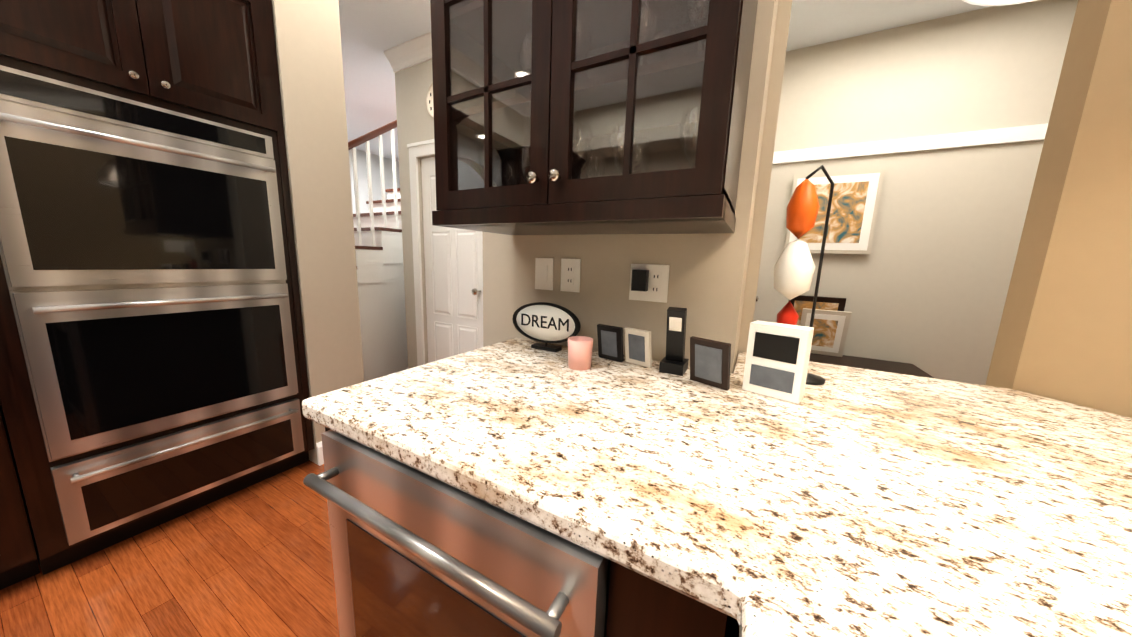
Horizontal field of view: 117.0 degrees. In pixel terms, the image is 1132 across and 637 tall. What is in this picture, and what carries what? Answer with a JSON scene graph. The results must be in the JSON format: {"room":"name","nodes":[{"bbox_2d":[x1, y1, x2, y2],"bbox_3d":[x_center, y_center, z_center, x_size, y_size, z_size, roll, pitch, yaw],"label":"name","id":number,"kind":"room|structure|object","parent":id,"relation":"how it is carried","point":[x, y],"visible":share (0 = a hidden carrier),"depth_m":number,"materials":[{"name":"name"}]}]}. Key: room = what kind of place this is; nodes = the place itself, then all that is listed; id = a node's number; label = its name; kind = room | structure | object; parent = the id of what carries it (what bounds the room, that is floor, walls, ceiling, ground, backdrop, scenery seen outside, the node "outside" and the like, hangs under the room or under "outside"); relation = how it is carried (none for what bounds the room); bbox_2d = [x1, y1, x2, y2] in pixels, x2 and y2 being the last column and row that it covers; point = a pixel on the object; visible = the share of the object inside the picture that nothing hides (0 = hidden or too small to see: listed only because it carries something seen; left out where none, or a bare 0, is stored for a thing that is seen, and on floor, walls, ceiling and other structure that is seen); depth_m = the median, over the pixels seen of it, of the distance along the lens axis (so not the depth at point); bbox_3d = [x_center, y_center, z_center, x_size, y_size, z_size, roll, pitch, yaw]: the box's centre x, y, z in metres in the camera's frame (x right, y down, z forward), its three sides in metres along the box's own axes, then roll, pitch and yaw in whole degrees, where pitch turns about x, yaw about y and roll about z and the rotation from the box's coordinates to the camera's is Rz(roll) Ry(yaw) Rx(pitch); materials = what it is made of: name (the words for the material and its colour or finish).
{"room":"kitchen","nodes":[
{"label":"kitchen","id":0,"kind":"room"},
{"bbox_2d":[271,0,363,464],"bbox_3d":[-1.617,-0.620,2.071,0.660,2.880,0.300,7,11,28],"label":"wall","id":1,"kind":"structure","parent":0,"point":[309,57],"depth_m":1.87,"materials":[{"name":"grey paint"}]},
{"bbox_2d":[316,441,323,465],"bbox_3d":[-1.365,0.770,2.137,0.016,0.135,0.300,7,11,28],"label":"baseboard","id":2,"kind":"structure","parent":1,"relation":"attached to","point":[320,453],"depth_m":2.01,"materials":[{"name":"white wood"}]},
{"bbox_2d":[0,371,738,636],"bbox_3d":[-1.918,0.941,1.721,13.200,0.100,11.200,7,11,28],"label":"floor","id":3,"kind":"structure","parent":0,"point":[255,560],"depth_m":1.29,"materials":[{"name":"brown wood"}]},
{"bbox_2d":[0,412,39,589],"bbox_3d":[-2.253,0.533,1.139,0.674,0.875,0.442,7,11,28],"label":"base cabinet","id":4,"kind":"object","parent":3,"relation":"on","point":[18,559],"visible":1,"depth_m":1.19,"materials":[{"name":"brown wood"}]},
{"bbox_2d":[0,0,313,574],"bbox_3d":[-1.895,-0.346,1.540,0.736,2.499,0.949,7,11,28],"label":"tall cabinet","id":5,"kind":"object","parent":3,"relation":"on","point":[153,370],"visible":1,"depth_m":1.36,"materials":[{"name":"brown wood"}]},
{"bbox_2d":[348,120,407,381],"bbox_3d":[-2.352,-0.818,3.351,1.020,2.803,3.145,7,11,28],"label":"stairs","id":6,"kind":"structure","parent":3,"relation":"on","point":[379,257],"depth_m":3.43,"materials":[{"name":"white wood"}]},
{"bbox_2d":[303,430,610,636],"bbox_3d":[-0.093,0.647,0.883,0.604,0.870,0.706,7,11,28],"label":"dishwasher","id":7,"kind":"object","parent":3,"relation":"on","point":[416,553],"visible":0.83,"depth_m":0.55,"materials":[{"name":"silver metal"}]},
{"bbox_2d":[325,427,726,636],"bbox_3d":[-0.014,0.638,0.943,0.800,0.873,0.716,7,11,28],"label":"base cabinet","id":8,"kind":"object","parent":3,"relation":"on","point":[639,605],"visible":0.17,"depth_m":0.42,"materials":[{"name":"brown wood"}]},
{"bbox_2d":[809,353,933,377],"bbox_3d":[2.064,0.581,2.656,0.900,0.550,0.370,7,11,28],"label":"table","id":9,"kind":"object","parent":3,"relation":"on","point":[882,365],"visible":0.15,"depth_m":2.51,"materials":[{"name":"black"}]},
{"bbox_2d":[788,295,851,356],"bbox_3d":[1.964,0.052,2.731,0.400,0.456,0.122,7,11,28],"label":"frames","id":10,"kind":"object","parent":9,"relation":"on","point":[832,318],"visible":0.58,"depth_m":2.67,"materials":[{"name":"white wood"}]},
{"bbox_3d":[1.154,0.857,-0.148,2.192,0.873,2.116,7,11,28],"label":"base cabinet","id":11,"kind":"object","parent":3,"relation":"on","visible":0},
{"bbox_2d":[302,338,1131,636],"bbox_3d":[0.791,0.363,-0.038,3.139,0.042,2.166,7,11,28],"label":"countertop","id":12,"kind":"structure","parent":11,"relation":"on","point":[844,501],"depth_m":0.51,"materials":[{"name":"stone"}]},
{"bbox_2d":[512,302,580,351],"bbox_3d":[-0.066,0.026,1.194,0.264,0.164,0.041,7,11,28],"label":"sign","id":13,"kind":"object","parent":12,"relation":"on","point":[556,312],"visible":0.98,"depth_m":1.18,"materials":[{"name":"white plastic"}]},
{"bbox_2d":[521,313,568,331],"bbox_3d":[-0.074,0.012,1.177,0.189,0.041,0.002,7,11,28],"label":"lettering","id":14,"kind":"object","parent":13,"relation":"attached to","point":[551,320],"visible":1,"depth_m":1.18,"materials":[{"name":"black plastic"}]},
{"bbox_2d":[568,336,592,370],"bbox_3d":[0.041,0.100,1.007,0.074,0.085,0.072,7,11,28],"label":"candle","id":15,"kind":"object","parent":12,"relation":"on","point":[580,348],"visible":1,"depth_m":0.98,"materials":[{"name":"pink wax"}]},
{"bbox_2d":[597,324,623,361],"bbox_3d":[0.151,0.073,1.105,0.089,0.111,0.099,7,11,28],"label":"photo frame","id":16,"kind":"object","parent":12,"relation":"on","point":[610,342],"visible":1,"depth_m":1.07,"materials":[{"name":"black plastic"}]},
{"bbox_2d":[624,327,652,367],"bbox_3d":[0.228,0.083,1.062,0.090,0.111,0.101,7,11,28],"label":"photo frame","id":17,"kind":"object","parent":12,"relation":"on","point":[638,350],"visible":1,"depth_m":1.03,"materials":[{"name":"beige wood"}]},
{"bbox_2d":[659,307,688,375],"bbox_3d":[0.317,0.059,0.997,0.065,0.186,0.080,7,11,28],"label":"cordless phone","id":18,"kind":"object","parent":12,"relation":"on","point":[673,361],"visible":1,"depth_m":0.97,"materials":[{"name":"black plastic"}]},
{"bbox_2d":[690,336,730,390],"bbox_3d":[0.374,0.110,0.898,0.105,0.121,0.108,7,11,28],"label":"photo frame","id":19,"kind":"object","parent":12,"relation":"on","point":[710,360],"visible":1,"depth_m":0.87,"materials":[{"name":"black wood"}]},
{"bbox_2d":[742,320,813,403],"bbox_3d":[0.508,0.100,0.837,0.120,0.170,0.062,11,13,43],"label":"photo frame","id":20,"kind":"object","parent":12,"relation":"on","point":[777,360],"visible":1,"depth_m":0.81,"materials":[{"name":"white plastic"},{"name":"black plastic"}]},
{"bbox_2d":[774,165,833,384],"bbox_3d":[0.640,-0.109,0.922,0.155,0.564,0.133,7,11,28],"label":"decorative lamp","id":21,"kind":"object","parent":12,"relation":"on","point":[794,270],"visible":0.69,"depth_m":0.89,"materials":[{"name":"multicoloured plastic"}]},
{"bbox_2d":[349,149,399,213],"bbox_3d":[-3.702,-1.244,5.410,0.120,2.880,3.620,7,11,28],"label":"wall","id":22,"kind":"structure","parent":0,"point":[362,176],"depth_m":5.79,"materials":[{"name":"paint"}]},
{"bbox_2d":[395,60,482,367],"bbox_3d":[-0.302,-0.661,2.568,2.720,2.880,0.175,7,11,28],"label":"wall","id":23,"kind":"structure","parent":0,"point":[443,276],"depth_m":3.01,"materials":[{"name":"paint"}]},
{"bbox_2d":[384,32,431,72],"bbox_3d":[-0.298,-2.011,2.271,2.720,0.120,0.095,7,11,28],"label":"crown molding","id":24,"kind":"structure","parent":23,"relation":"attached to","point":[411,53],"depth_m":2.73,"materials":[{"name":"white wood"}]},
{"bbox_2d":[425,82,433,117],"bbox_3d":[-1.009,-1.739,2.752,0.290,0.290,0.022,7,11,28],"label":"wall clock","id":25,"kind":"object","parent":23,"relation":"attached to","point":[429,102],"visible":0.27,"depth_m":2.80,"materials":[{"name":"beige"}]},
{"bbox_2d":[483,0,777,372],"bbox_3d":[0.157,-0.431,1.279,0.952,2.880,0.300,7,11,28],"label":"wall","id":26,"kind":"structure","parent":0,"point":[707,279],"depth_m":1.10,"materials":[{"name":"beige paint"}]},
{"bbox_2d":[535,258,553,289],"bbox_3d":[-0.081,-0.163,1.272,0.075,0.115,0.008,7,11,28],"label":"light switch","id":27,"kind":"object","parent":26,"relation":"attached to","point":[543,273],"visible":1,"depth_m":1.27,"materials":[{"name":"white plastic"}]},
{"bbox_2d":[560,259,580,291],"bbox_3d":[0.015,-0.152,1.220,0.075,0.115,0.008,7,11,28],"label":"electrical outlet","id":28,"kind":"object","parent":26,"relation":"attached to","point":[570,274],"visible":1,"depth_m":1.22,"materials":[{"name":"white plastic"}]},
{"bbox_2d":[430,0,757,234],"bbox_3d":[0.044,-0.826,0.862,0.895,1.170,0.421,7,11,28],"label":"upper cabinet","id":29,"kind":"object","parent":26,"relation":"attached to","point":[570,117],"visible":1,"depth_m":0.82,"materials":[{"name":"brown wood"}]},
{"bbox_2d":[629,264,669,302],"bbox_3d":[0.259,-0.112,1.089,0.121,0.115,0.008,7,11,28],"label":"electrical outlet","id":30,"kind":"object","parent":26,"relation":"attached to","point":[658,282],"visible":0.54,"depth_m":1.08,"materials":[{"name":"white plastic"}]},
{"bbox_2d":[631,270,648,290],"bbox_3d":[0.232,-0.119,1.084,0.045,0.065,0.030,7,11,28],"label":"adapter","id":31,"kind":"object","parent":30,"relation":"attached to","point":[640,280],"visible":1,"depth_m":1.07,"materials":[{"name":"black plastic"}]},
{"bbox_2d":[338,0,991,160],"bbox_3d":[-0.513,-1.837,0.519,10.200,0.100,11.200,7,11,28],"label":"ceiling","id":32,"kind":"structure","parent":0,"point":[372,31],"depth_m":2.51,"materials":[{"name":"paint"}]},
{"bbox_2d":[737,0,791,354],"bbox_3d":[0.922,-0.377,1.101,0.790,2.880,0.120,7,11,28],"label":"wall","id":33,"kind":"structure","parent":0,"point":[771,113],"depth_m":1.16,"materials":[{"name":"beige paint"}]},
{"bbox_2d":[753,0,1077,384],"bbox_3d":[2.478,-0.570,2.548,2.420,2.880,0.160,7,11,28],"label":"wall","id":34,"kind":"structure","parent":0,"point":[943,122],"depth_m":2.39,"materials":[{"name":"paint"}]},
{"bbox_2d":[784,169,884,253],"bbox_3d":[2.040,-0.806,2.668,0.550,0.600,0.025,7,11,28],"label":"framed picture","id":35,"kind":"object","parent":34,"relation":"attached to","point":[854,211],"visible":0.67,"depth_m":2.62,"materials":[{"name":"beige"}]},
{"bbox_2d":[985,0,1131,417],"bbox_3d":[1.725,-0.068,-0.595,0.120,2.880,3.285,-1,10,-16],"label":"wall","id":36,"kind":"structure","parent":0,"point":[1064,334],"depth_m":0.84,"materials":[{"name":"beige paint"}]},
{"bbox_3d":[0.539,-1.051,-2.641,5.200,0.340,6.548,7,11,28],"label":"ceiling","id":37,"kind":"structure","parent":0,"visible":0},
{"bbox_2d":[962,0,1036,5],"bbox_3d":[0.789,-0.961,0.418,0.420,0.832,0.420,7,11,28],"label":"ceiling light","id":38,"kind":"object","parent":37,"relation":"hanging from","point":[992,2],"visible":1,"depth_m":0.63,"materials":[{"name":"glass"}]}
]}

